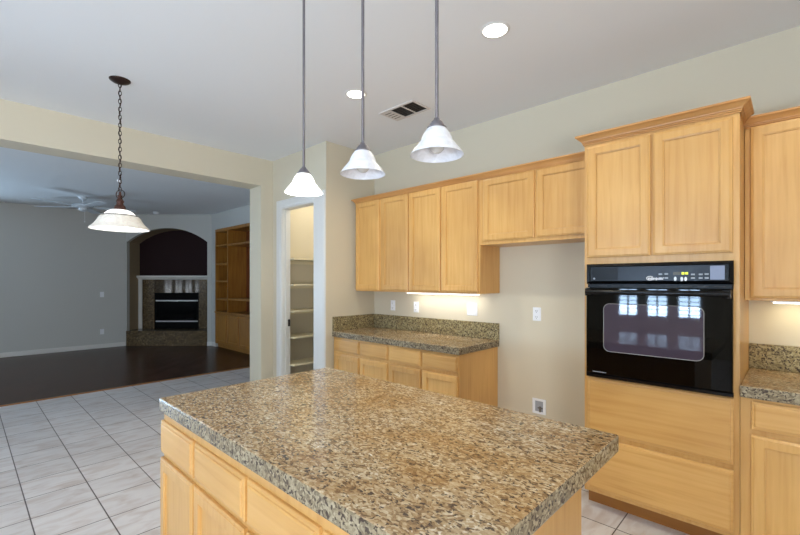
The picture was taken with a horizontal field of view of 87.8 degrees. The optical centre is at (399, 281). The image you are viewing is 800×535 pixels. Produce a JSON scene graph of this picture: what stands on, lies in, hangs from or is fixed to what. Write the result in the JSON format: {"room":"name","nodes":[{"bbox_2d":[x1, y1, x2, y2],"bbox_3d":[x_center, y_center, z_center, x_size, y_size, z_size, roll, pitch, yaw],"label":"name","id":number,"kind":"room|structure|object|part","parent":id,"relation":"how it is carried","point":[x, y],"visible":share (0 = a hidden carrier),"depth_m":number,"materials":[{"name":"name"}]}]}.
{"room":"kitchen","nodes":[
{"label":"kitchen","id":0,"kind":"room"},
{"bbox_2d":[0,202,125,352],"bbox_3d":[-9.570,-0.029,5.877,0.100,2.963,9.772,0,0,43],"label":"wall","id":1,"kind":"structure","parent":0,"point":[55,268],"depth_m":8.51,"materials":[{"name":"grey paint"}]},
{"bbox_2d":[0,342,124,357],"bbox_3d":[-9.502,1.403,5.866,0.015,0.091,9.650,0,0,43],"label":"baseboard","id":2,"kind":"structure","parent":1,"relation":"attached to","point":[96,346],"depth_m":8.52,"materials":[{"name":"white paint"}]},
{"bbox_2d":[0,99,313,380],"bbox_3d":[-3.046,-0.029,3.917,0.290,2.963,6.700,0,0,43],"label":"wall","id":3,"kind":"structure","parent":0,"point":[23,127],"depth_m":4.81,"materials":[{"name":"beige paint"}]},
{"bbox_2d":[290,357,313,366],"bbox_3d":[-1.009,1.057,5.639,0.300,0.060,1.180,0,0,43],"label":"shelf","id":4,"kind":"object","parent":3,"relation":"attached to","point":[298,362],"visible":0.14,"depth_m":5.34,"materials":[{"name":"beige paint"}]},
{"bbox_2d":[290,258,313,264],"bbox_3d":[-1.009,-0.258,5.639,0.300,0.060,1.180,0,0,43],"label":"shelf","id":5,"kind":"object","parent":3,"relation":"attached to","point":[292,260],"visible":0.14,"depth_m":5.43,"materials":[{"name":"beige paint"}]},
{"bbox_2d":[290,332,313,338],"bbox_3d":[-1.009,0.717,5.639,0.300,0.060,1.180,0,0,43],"label":"shelf","id":6,"kind":"object","parent":3,"relation":"attached to","point":[309,334],"visible":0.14,"depth_m":5.29,"materials":[{"name":"beige paint"}]},
{"bbox_2d":[290,308,313,313],"bbox_3d":[-1.009,0.392,5.639,0.300,0.060,1.180,0,0,43],"label":"shelf","id":7,"kind":"object","parent":3,"relation":"attached to","point":[306,310],"visible":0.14,"depth_m":5.38,"materials":[{"name":"beige paint"}]},
{"bbox_2d":[290,284,313,288],"bbox_3d":[-1.009,0.062,5.639,0.300,0.060,1.180,0,0,43],"label":"shelf","id":8,"kind":"object","parent":3,"relation":"attached to","point":[292,286],"visible":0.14,"depth_m":5.41,"materials":[{"name":"beige paint"}]},
{"bbox_2d":[126,215,211,341],"bbox_3d":[-5.244,-0.029,9.435,1.990,2.963,0.100,0,0,0],"label":"wall","id":9,"kind":"structure","parent":0,"point":[199,225],"depth_m":9.39,"materials":[{"name":"grey paint"}]},
{"bbox_2d":[130,229,184,329],"bbox_3d":[-5.257,0.097,9.670,1.900,2.710,0.370,0,0,0],"label":"trim","id":10,"kind":"structure","parent":9,"relation":"attached to","point":[134,244],"depth_m":9.66,"materials":[{"name":"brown paint"}]},
{"bbox_2d":[140,231,206,328],"bbox_3d":[-5.249,-0.029,9.895,1.940,2.963,0.080,0,0,0],"label":"wall niche","id":11,"kind":"object","parent":9,"relation":"in","point":[169,253],"visible":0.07,"depth_m":9.86,"materials":[{"name":"black paint"}]},
{"bbox_2d":[136,276,206,328],"bbox_3d":[-5.257,0.486,9.793,1.816,1.248,0.126,0,0,0],"label":"fireplace mantel","id":12,"kind":"object","parent":11,"relation":"attached to","point":[140,278],"visible":0.89,"depth_m":9.77,"materials":[{"name":"white paint"}]},
{"bbox_3d":[-6.123,0.531,9.825,0.084,1.158,0.060,0,0,0],"label":"leg","id":13,"kind":"part","parent":12,"relation":"part of","materials":[{"name":"white paint"}]},
{"bbox_2d":[136,276,206,278],"bbox_3d":[-5.257,-0.093,9.793,1.816,0.090,0.125,0,0,0],"label":"mantel shelf","id":14,"kind":"object","parent":12,"relation":"attached to","point":[139,277],"depth_m":9.74,"materials":[{"name":"white paint"}]},
{"bbox_2d":[142,279,206,328],"bbox_3d":[-5.214,0.531,9.835,1.730,1.158,0.041,0,0,0],"label":"fireplace surround","id":15,"kind":"object","parent":11,"relation":"attached to","point":[150,287],"visible":0.81,"depth_m":9.81,"materials":[{"name":"stone"}]},
{"bbox_2d":[155,293,198,327],"bbox_3d":[-5.274,0.689,9.829,1.040,0.839,0.052,0,0,0],"label":"fireplace insert","id":16,"kind":"object","parent":15,"relation":"attached to","point":[172,310],"visible":1,"depth_m":9.81,"materials":[{"name":"black metal"}]},
{"bbox_3d":[-5.274,0.679,9.817,0.930,0.425,0.008,0,0,0],"label":"glass","id":17,"kind":"part","parent":16,"relation":"part of","materials":[{"name":"black glass"}]},
{"bbox_2d":[212,205,249,346],"bbox_3d":[-2.499,-0.029,8.028,4.570,2.963,0.420,0,0,43],"label":"wall","id":18,"kind":"structure","parent":0,"point":[241,215],"depth_m":9.05,"materials":[{"name":"grey paint"}]},
{"bbox_2d":[273,141,333,376],"bbox_3d":[-1.162,-0.029,4.888,1.110,2.963,0.100,0,0,43],"label":"wall","id":19,"kind":"structure","parent":0,"point":[319,158],"depth_m":4.55,"materials":[{"name":"beige paint"}]},
{"bbox_2d":[276,189,325,376],"bbox_3d":[-1.129,0.232,4.847,0.995,2.440,0.125,0,0,43],"label":"door frame","id":20,"kind":"structure","parent":19,"relation":"in","point":[283,207],"depth_m":5.03,"materials":[{"name":"white paint"}]},
{"bbox_2d":[0,346,688,534],"bbox_3d":[-4.228,1.500,2.007,13.500,0.104,12.100,0,0,43],"label":"floor","id":21,"kind":"structure","parent":0,"point":[87,463],"depth_m":3.85,"materials":[{"name":"tile"}]},
{"bbox_2d":[0,367,249,406],"bbox_3d":[-5.954,1.446,3.435,0.030,0.012,11.000,0,0,43],"label":"trim","id":22,"kind":"structure","parent":21,"relation":"on","point":[243,367],"depth_m":5.62,"materials":[{"name":"brown wood"}]},
{"bbox_2d":[126,329,206,345],"bbox_3d":[-5.257,1.279,9.583,1.820,0.338,0.455,0,0,0],"label":"hearth","id":23,"kind":"object","parent":21,"relation":"on","point":[135,337],"visible":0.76,"depth_m":9.37,"materials":[{"name":"stone"}]},
{"bbox_2d":[215,223,249,353],"bbox_3d":[-3.084,0.150,8.538,2.420,2.596,0.434,0,0,43],"label":"bookcase","id":24,"kind":"object","parent":21,"relation":"on","point":[232,244],"visible":0.49,"depth_m":8.93,"materials":[{"name":"brown wood"}]},
{"bbox_3d":[-3.884,1.024,9.009,0.550,0.615,0.019,0,0,43],"label":"door","id":25,"kind":"part","parent":24,"relation":"part of","materials":[{"name":"brown wood"}]},
{"bbox_3d":[-3.724,-0.783,9.153,0.545,0.040,0.400,0,0,43],"label":"shelf","id":26,"kind":"part","parent":24,"relation":"part of","materials":[{"name":"brown wood"}]},
{"bbox_3d":[-3.078,-0.228,8.544,2.420,1.840,0.415,0,0,43],"label":"frame","id":27,"kind":"part","parent":24,"relation":"part of","materials":[{"name":"brown wood"}]},
{"bbox_3d":[-3.463,1.024,8.611,0.530,0.615,0.019,0,0,43],"label":"door","id":28,"kind":"part","parent":24,"relation":"part of","materials":[{"name":"brown wood"}]},
{"bbox_3d":[-3.079,0.372,8.543,1.130,0.040,0.400,0,0,43],"label":"shelf","id":29,"kind":"part","parent":24,"relation":"part of","materials":[{"name":"brown wood"}]},
{"bbox_3d":[-3.079,-0.773,8.543,1.130,0.040,0.400,0,0,43],"label":"shelf","id":30,"kind":"part","parent":24,"relation":"part of","materials":[{"name":"brown wood"}]},
{"bbox_3d":[-3.042,1.024,8.212,0.550,0.615,0.019,0,0,43],"label":"door","id":31,"kind":"part","parent":24,"relation":"part of","materials":[{"name":"brown wood"}]},
{"bbox_3d":[-2.938,-0.218,8.692,2.320,1.740,0.010,0,0,43],"label":"panel","id":32,"kind":"part","parent":24,"relation":"part of","materials":[{"name":"brown wood"}]},
{"bbox_2d":[334,337,388,380],"bbox_3d":[-0.210,1.026,4.461,0.850,0.852,0.626,0,0,43],"label":"base cabinet","id":33,"kind":"object","parent":21,"relation":"on","point":[370,359],"visible":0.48,"depth_m":4.20,"materials":[{"name":"brown wood"}]},
{"bbox_3d":[-0.567,0.684,4.380,0.403,0.136,0.019,0,0,43],"label":"drawer","id":34,"kind":"part","parent":33,"relation":"part of","materials":[{"name":"brown wood"}]},
{"bbox_3d":[-0.567,1.054,4.380,0.403,0.547,0.019,0,0,43],"label":"door","id":35,"kind":"part","parent":33,"relation":"part of","materials":[{"name":"brown wood"}]},
{"bbox_3d":[-0.261,0.684,4.091,0.394,0.136,0.019,0,0,43],"label":"drawer","id":36,"kind":"part","parent":33,"relation":"part of","materials":[{"name":"brown wood"}]},
{"bbox_3d":[-0.261,1.054,4.091,0.394,0.547,0.019,0,0,43],"label":"door","id":37,"kind":"part","parent":33,"relation":"part of","materials":[{"name":"brown wood"}]},
{"bbox_2d":[332,314,498,354],"bbox_3d":[0.087,0.492,4.176,1.683,0.214,0.632,0,0,43],"label":"countertop","id":38,"kind":"structure","parent":33,"relation":"on","point":[456,337],"depth_m":4.16,"materials":[{"name":"brown stone"}]},
{"bbox_2d":[160,414,580,534],"bbox_3d":[-0.223,1.026,1.719,1.560,0.852,0.930,0,0,43],"label":"base cabinet","id":39,"kind":"object","parent":21,"relation":"on","point":[204,490],"visible":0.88,"depth_m":1.48,"materials":[{"name":"brown wood"}]},
{"bbox_3d":[-0.965,1.069,1.795,0.379,0.517,0.019,0,0,43],"label":"door","id":40,"kind":"part","parent":39,"relation":"part of","materials":[{"name":"brown wood"}]},
{"bbox_3d":[-0.965,0.714,1.795,0.379,0.148,0.019,0,0,43],"label":"drawer","id":41,"kind":"part","parent":39,"relation":"part of","materials":[{"name":"brown wood"}]},
{"bbox_3d":[-0.661,0.714,1.506,0.421,0.148,0.019,0,0,43],"label":"drawer","id":42,"kind":"part","parent":39,"relation":"part of","materials":[{"name":"brown wood"}]},
{"bbox_3d":[-0.661,1.069,1.506,0.421,0.517,0.019,0,0,43],"label":"door","id":43,"kind":"part","parent":39,"relation":"part of","materials":[{"name":"brown wood"}]},
{"bbox_3d":[-0.352,1.069,1.214,0.391,0.517,0.019,0,0,43],"label":"door","id":44,"kind":"part","parent":39,"relation":"part of","materials":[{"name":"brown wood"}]},
{"bbox_3d":[-0.352,0.714,1.214,0.391,0.148,0.019,0,0,43],"label":"drawer","id":45,"kind":"part","parent":39,"relation":"part of","materials":[{"name":"brown wood"}]},
{"bbox_3d":[-0.091,0.714,0.967,0.291,0.148,0.019,0,0,43],"label":"drawer","id":46,"kind":"part","parent":39,"relation":"part of","materials":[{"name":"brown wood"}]},
{"bbox_2d":[159,367,618,534],"bbox_3d":[-0.172,0.569,1.693,1.686,0.061,0.963,0,0,43],"label":"countertop","id":47,"kind":"structure","parent":39,"relation":"on","point":[367,455],"depth_m":1.35,"materials":[{"name":"brown stone"}]},
{"bbox_2d":[389,345,497,406],"bbox_3d":[0.393,1.026,3.889,0.808,0.852,0.626,0,0,43],"label":"base cabinet","id":48,"kind":"object","parent":21,"relation":"on","point":[473,376],"visible":0.52,"depth_m":3.62,"materials":[{"name":"brown wood"}]},
{"bbox_3d":[0.040,0.684,3.806,0.393,0.136,0.019,0,0,43],"label":"drawer","id":49,"kind":"part","parent":48,"relation":"part of","materials":[{"name":"brown wood"}]},
{"bbox_3d":[0.040,1.054,3.806,0.393,0.547,0.019,0,0,43],"label":"door","id":50,"kind":"part","parent":48,"relation":"part of","materials":[{"name":"brown wood"}]},
{"bbox_3d":[0.334,0.684,3.527,0.377,0.136,0.019,0,0,43],"label":"drawer","id":51,"kind":"part","parent":48,"relation":"part of","materials":[{"name":"brown wood"}]},
{"bbox_3d":[0.334,1.054,3.527,0.377,0.547,0.019,0,0,43],"label":"door","id":52,"kind":"part","parent":48,"relation":"part of","materials":[{"name":"brown wood"}]},
{"bbox_2d":[575,95,753,534],"bbox_3d":[1.683,0.252,2.648,0.878,2.400,0.655,0,0,43],"label":"tall cabinet","id":53,"kind":"object","parent":21,"relation":"on","point":[667,188],"visible":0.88,"depth_m":2.37,"materials":[{"name":"brown wood"}]},
{"bbox_3d":[1.343,-0.509,2.571,0.359,0.713,0.019,0,0,43],"label":"door","id":54,"kind":"part","parent":53,"relation":"part of","materials":[{"name":"brown wood"}]},
{"bbox_2d":[585,260,733,397],"bbox_3d":[1.648,0.248,2.610,0.740,0.716,0.664,0,0,43],"label":"wall oven","id":55,"kind":"object","parent":53,"relation":"in","point":[661,324],"visible":1,"depth_m":2.37,"materials":[{"name":"black glass"}]},
{"bbox_3d":[1.439,0.066,2.389,0.728,0.048,0.056,0,0,43],"label":"handle","id":56,"kind":"part","parent":55,"relation":"part of","materials":[{"name":"black metal"}]},
{"bbox_3d":[1.471,0.593,2.422,0.740,0.022,0.026,0,0,43],"label":"trim","id":57,"kind":"part","parent":55,"relation":"part of","materials":[{"name":"black metal"}]},
{"bbox_3d":[1.471,-0.048,2.423,0.740,0.125,0.028,0,0,43],"label":"control panel","id":58,"kind":"part","parent":55,"relation":"part of","materials":[{"name":"black plastic"}]},
{"bbox_3d":[1.482,1.161,2.439,0.742,0.333,0.019,0,0,43],"label":"drawer","id":59,"kind":"part","parent":53,"relation":"part of","materials":[{"name":"brown wood"}]},
{"bbox_3d":[1.482,0.790,2.439,0.742,0.349,0.019,0,0,43],"label":"drawer","id":60,"kind":"part","parent":53,"relation":"part of","materials":[{"name":"brown wood"}]},
{"bbox_3d":[1.553,-0.913,2.511,0.878,0.060,0.278,0,0,43],"label":"crown","id":61,"kind":"part","parent":53,"relation":"part of","materials":[{"name":"brown wood"}]},
{"bbox_3d":[1.616,-0.509,2.313,0.366,0.713,0.019,0,0,43],"label":"door","id":62,"kind":"part","parent":53,"relation":"part of","materials":[{"name":"brown wood"}]},
{"bbox_2d":[740,397,799,534],"bbox_3d":[2.311,1.026,2.072,0.914,0.852,0.626,0,0,43],"label":"base cabinet","id":63,"kind":"object","parent":21,"relation":"on","point":[769,430],"visible":0.92,"depth_m":2.09,"materials":[{"name":"brown wood"}]},
{"bbox_2d":[740,343,799,405],"bbox_3d":[2.313,0.492,2.068,0.925,0.214,0.632,0,0,43],"label":"countertop","id":64,"kind":"structure","parent":63,"relation":"on","point":[773,373],"depth_m":2.41,"materials":[{"name":"brown stone"}]},
{"bbox_3d":[1.950,0.685,1.997,0.405,0.143,0.019,0,0,43],"label":"drawer","id":65,"kind":"part","parent":63,"relation":"part of","materials":[{"name":"brown wood"}]},
{"bbox_3d":[1.950,1.057,1.997,0.405,0.540,0.019,0,0,43],"label":"door","id":66,"kind":"part","parent":63,"relation":"part of","materials":[{"name":"brown wood"}]},
{"bbox_2d":[334,143,374,316],"bbox_3d":[-0.314,-0.029,5.049,0.100,2.963,1.300,0,0,43],"label":"wall","id":67,"kind":"structure","parent":0,"point":[348,301],"depth_m":4.67,"materials":[{"name":"beige paint"}]},
{"bbox_2d":[0,0,799,214],"bbox_3d":[-4.228,-1.561,2.007,13.500,0.100,12.100,0,0,43],"label":"ceiling","id":68,"kind":"structure","parent":0,"point":[227,75],"depth_m":2.91,"materials":[{"name":"white paint"}]},
{"bbox_2d":[31,196,135,221],"bbox_3d":[-5.625,-1.282,7.447,1.539,0.458,1.527,0,0,43],"label":"ceiling fan","id":69,"kind":"object","parent":68,"relation":"hanging from","point":[83,207],"visible":0.98,"depth_m":7.36,"materials":[{"name":"white metal"}]},
{"bbox_3d":[-5.785,-1.334,7.004,0.144,0.022,0.700,0,0,15],"label":"blade","id":70,"kind":"part","parent":69,"relation":"part of","materials":[{"name":"white"}]},
{"bbox_3d":[-6.118,-1.334,7.416,0.700,0.022,0.144,0,0,-3],"label":"blade","id":71,"kind":"part","parent":69,"relation":"part of","materials":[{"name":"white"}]},
{"bbox_3d":[-5.669,-1.353,7.439,0.330,0.080,0.330,0,0,43],"label":"motor","id":72,"kind":"part","parent":69,"relation":"part of","materials":[{"name":"white metal"}]},
{"bbox_3d":[-5.830,-1.334,7.859,0.144,0.022,0.700,0,0,-21],"label":"blade","id":73,"kind":"part","parent":69,"relation":"part of","materials":[{"name":"white"}]},
{"bbox_3d":[-5.291,-1.334,7.194,0.700,0.022,0.144,0,0,33],"label":"blade","id":74,"kind":"part","parent":69,"relation":"part of","materials":[{"name":"white"}]},
{"bbox_3d":[-5.319,-1.334,7.722,0.700,0.022,0.144,0,0,-39],"label":"blade","id":75,"kind":"part","parent":69,"relation":"part of","materials":[{"name":"white"}]},
{"bbox_2d":[88,75,149,231],"bbox_3d":[-2.100,-0.951,3.120,0.387,1.120,0.387,0,0,43],"label":"pendant light","id":76,"kind":"object","parent":68,"relation":"hanging from","point":[118,219],"visible":1,"depth_m":3.09,"materials":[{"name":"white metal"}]},
{"bbox_3d":[-2.100,-0.603,3.120,0.080,0.140,0.080,0,0,43],"label":"stem","id":77,"kind":"part","parent":76,"relation":"part of","materials":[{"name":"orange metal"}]},
{"bbox_3d":[-2.100,-1.081,3.120,0.024,0.822,0.013,0,0,8],"label":"chain","id":78,"kind":"part","parent":76,"relation":"part of","materials":[{"name":"brown metal"}]},
{"bbox_3d":[-2.090,-1.050,3.117,0.083,0.863,0.017,0,0,13],"label":"cord","id":79,"kind":"part","parent":76,"relation":"part of","materials":[{"name":"brown metal"}]},
{"bbox_2d":[284,0,322,196],"bbox_3d":[-0.465,-0.970,2.010,0.181,1.083,0.181,0,0,43],"label":"pendant light","id":80,"kind":"object","parent":68,"relation":"hanging from","point":[303,184],"visible":1,"depth_m":2.00,"materials":[{"name":"white glass"}]},
{"bbox_3d":[-0.465,-0.473,2.010,0.181,0.091,0.181,0,0,43],"label":"lamp shade","id":81,"kind":"part","parent":80,"relation":"part of","materials":[{"name":"white glass"}]},
{"bbox_3d":[-0.465,-1.014,2.010,0.012,0.941,0.012,0,0,43],"label":"rod","id":82,"kind":"part","parent":80,"relation":"part of","materials":[{"name":"grey metal"}]},
{"bbox_2d":[345,89,366,98],"bbox_3d":[-0.354,-1.508,3.352,0.176,0.006,0.176,0,0,43],"label":"recessed light","id":83,"kind":"object","parent":68,"relation":"in","point":[352,93],"visible":0.84,"depth_m":3.34,"materials":[{"name":"white paint"}]},
{"bbox_2d":[340,0,385,179],"bbox_3d":[-0.148,-0.970,1.661,0.181,1.083,0.181,0,0,43],"label":"pendant light","id":84,"kind":"object","parent":68,"relation":"hanging from","point":[362,165],"visible":1,"depth_m":1.66,"materials":[{"name":"white glass"}]},
{"bbox_3d":[-0.148,-1.014,1.661,0.012,0.941,0.012,0,0,43],"label":"rod","id":85,"kind":"part","parent":84,"relation":"part of","materials":[{"name":"grey metal"}]},
{"bbox_3d":[-0.148,-0.473,1.661,0.181,0.091,0.181,0,0,43],"label":"lamp shade","id":86,"kind":"part","parent":84,"relation":"part of","materials":[{"name":"white glass"}]},
{"bbox_3d":[-0.148,-0.475,1.661,0.054,0.082,0.054,0,0,43],"label":"bulb","id":87,"kind":"part","parent":84,"relation":"part of","materials":[{"name":"grey glass"}]},
{"bbox_2d":[379,100,430,120],"bbox_3d":[0.040,-1.506,3.678,0.400,0.009,0.235,0,0,43],"label":"ceiling vent","id":88,"kind":"object","parent":68,"relation":"in","point":[412,107],"visible":1,"depth_m":3.67,"materials":[{"name":"white metal"}]},
{"bbox_2d":[410,0,463,162],"bbox_3d":[0.125,-0.970,1.412,0.181,1.083,0.181,0,0,43],"label":"pendant light","id":89,"kind":"object","parent":68,"relation":"hanging from","point":[436,145],"visible":1,"depth_m":1.41,"materials":[{"name":"white glass"}]},
{"bbox_3d":[0.125,-0.475,1.412,0.054,0.082,0.054,0,0,43],"label":"bulb","id":90,"kind":"part","parent":89,"relation":"part of","materials":[{"name":"grey glass"}]},
{"bbox_3d":[0.125,-1.014,1.412,0.012,0.941,0.012,0,0,43],"label":"rod","id":91,"kind":"part","parent":89,"relation":"part of","materials":[{"name":"grey metal"}]},
{"bbox_3d":[0.125,-0.473,1.412,0.181,0.091,0.181,0,0,43],"label":"lamp shade","id":92,"kind":"part","parent":89,"relation":"part of","materials":[{"name":"white glass"}]},
{"bbox_2d":[480,21,509,38],"bbox_3d":[0.571,-1.508,2.499,0.176,0.006,0.176,0,0,43],"label":"recessed light","id":93,"kind":"object","parent":68,"relation":"in","point":[495,29],"visible":1,"depth_m":2.49,"materials":[{"name":"white glass"}]},
{"bbox_2d":[375,26,799,426],"bbox_3d":[1.889,-0.029,2.976,5.950,2.963,0.100,0,0,43],"label":"wall","id":94,"kind":"structure","parent":0,"point":[544,359],"depth_m":3.44,"materials":[{"name":"beige paint"}]},
{"bbox_2d":[356,194,408,291],"bbox_3d":[-0.096,-0.388,4.545,0.810,0.989,0.346,0,0,43],"label":"upper cabinet","id":95,"kind":"object","parent":94,"relation":"attached to","point":[382,226],"visible":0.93,"depth_m":4.39,"materials":[{"name":"brown wood"}]},
{"bbox_3d":[-0.360,-0.393,4.570,0.383,0.970,0.019,0,0,43],"label":"door","id":96,"kind":"part","parent":95,"relation":"part of","materials":[{"name":"brown wood"}]},
{"bbox_3d":[-0.059,-0.393,4.285,0.386,0.970,0.019,0,0,43],"label":"door","id":97,"kind":"part","parent":95,"relation":"part of","materials":[{"name":"brown wood"}]},
{"bbox_2d":[351,151,584,203],"bbox_3d":[0.534,-0.898,3.932,2.647,0.051,0.370,0,0,43],"label":"crown molding","id":98,"kind":"structure","parent":95,"relation":"on","point":[578,156],"depth_m":3.50,"materials":[{"name":"brown wood"}]},
{"bbox_2d":[391,300,394,310],"bbox_3d":[-0.083,0.274,4.769,0.072,0.116,0.010,0,0,43],"label":"power outlet","id":99,"kind":"object","parent":94,"relation":"attached to","point":[392,301],"visible":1,"depth_m":4.76,"materials":[{"name":"white plastic"}]},
{"bbox_2d":[414,302,418,312],"bbox_3d":[0.174,0.278,4.525,0.072,0.116,0.010,0,0,43],"label":"power outlet","id":100,"kind":"object","parent":94,"relation":"attached to","point":[416,304],"visible":1,"depth_m":4.51,"materials":[{"name":"white plastic"}]},
{"bbox_2d":[374,314,498,339],"bbox_3d":[0.297,0.462,4.398,1.683,0.153,0.020,0,0,43],"label":"backsplash","id":101,"kind":"structure","parent":94,"relation":"attached to","point":[485,330],"depth_m":4.27,"materials":[{"name":"beige stone"}]},
{"bbox_2d":[409,180,499,293],"bbox_3d":[0.498,-0.388,3.983,0.824,0.989,0.346,0,0,43],"label":"upper cabinet","id":102,"kind":"object","parent":94,"relation":"attached to","point":[446,254],"visible":0.98,"depth_m":3.80,"materials":[{"name":"brown wood"}]},
{"bbox_3d":[0.232,-0.393,4.009,0.390,0.970,0.019,0,0,43],"label":"door","id":103,"kind":"part","parent":102,"relation":"part of","materials":[{"name":"brown wood"}]},
{"bbox_2d":[405,292,478,294],"bbox_3d":[0.407,0.118,4.153,0.880,0.022,0.090,0,0,43],"label":"light","id":104,"kind":"object","parent":102,"relation":"attached to","point":[405,292],"visible":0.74,"depth_m":4.08,"materials":[{"name":"white plastic"}]},
{"bbox_2d":[407,293,478,294],"bbox_3d":[0.407,0.124,4.153,0.860,0.010,0.070,0,0,43],"label":"diffuser","id":105,"kind":"object","parent":104,"relation":"attached to","point":[407,293],"depth_m":4.05,"materials":[{"name":"white plastic"}]},
{"bbox_3d":[0.529,-0.393,3.728,0.390,0.970,0.019,0,0,43],"label":"door","id":106,"kind":"part","parent":102,"relation":"part of","materials":[{"name":"brown wood"}]},
{"bbox_2d":[467,303,476,315],"bbox_3d":[0.697,0.272,4.029,0.118,0.116,0.011,0,0,43],"label":"light switch","id":107,"kind":"object","parent":94,"relation":"attached to","point":[471,308],"visible":1,"depth_m":4.03,"materials":[{"name":"white plastic"}]},
{"bbox_2d":[480,160,584,246],"bbox_3d":[1.151,-0.598,3.364,0.973,0.569,0.346,0,0,43],"label":"upper cabinet","id":108,"kind":"object","parent":94,"relation":"attached to","point":[542,206],"visible":0.73,"depth_m":3.24,"materials":[{"name":"brown wood"}]},
{"bbox_3d":[0.878,-0.605,3.398,0.462,0.523,0.019,0,0,43],"label":"door","id":109,"kind":"part","parent":108,"relation":"part of","materials":[{"name":"brown wood"}]},
{"bbox_3d":[1.222,-0.605,3.072,0.450,0.523,0.019,0,0,43],"label":"door","id":110,"kind":"part","parent":108,"relation":"part of","materials":[{"name":"brown wood"}]},
{"bbox_2d":[533,307,540,320],"bbox_3d":[1.176,0.280,3.577,0.072,0.116,0.010,0,0,43],"label":"power outlet","id":111,"kind":"object","parent":94,"relation":"attached to","point":[536,310],"visible":1,"depth_m":3.57,"materials":[{"name":"white plastic"}]},
{"bbox_2d":[532,398,545,414],"bbox_3d":[1.187,1.069,3.558,0.120,0.130,0.021,0,0,43],"label":"water supply box","id":112,"kind":"object","parent":94,"relation":"attached to","point":[538,405],"visible":1,"depth_m":3.56,"materials":[{"name":"white plastic"}]},
{"bbox_2d":[744,106,799,301],"bbox_3d":[2.413,-0.408,2.149,0.959,1.030,0.375,0,0,43],"label":"upper cabinet","id":113,"kind":"object","parent":94,"relation":"attached to","point":[772,139],"visible":0.91,"depth_m":2.29,"materials":[{"name":"brown wood"}]},
{"bbox_3d":[2.413,-0.894,2.149,0.959,0.057,0.375,0,0,43],"label":"crown","id":114,"kind":"part","parent":113,"relation":"part of","materials":[{"name":"brown wood"}]},
{"bbox_2d":[770,301,799,303],"bbox_3d":[2.447,0.118,2.220,0.700,0.022,0.090,0,0,43],"label":"light","id":115,"kind":"object","parent":113,"relation":"attached to","point":[774,302],"visible":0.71,"depth_m":2.39,"materials":[{"name":"white plastic"}]},
{"bbox_2d":[773,302,799,303],"bbox_3d":[2.447,0.124,2.220,0.680,0.010,0.070,0,0,43],"label":"diffuser","id":116,"kind":"object","parent":115,"relation":"attached to","point":[773,302],"depth_m":2.39,"materials":[{"name":"white plastic"}]},
{"bbox_2d":[749,343,799,372],"bbox_3d":[2.524,0.462,2.290,0.925,0.153,0.020,0,0,43],"label":"backsplash","id":117,"kind":"structure","parent":94,"relation":"attached to","point":[761,356],"depth_m":2.52,"materials":[{"name":"beige stone"}]}
]}

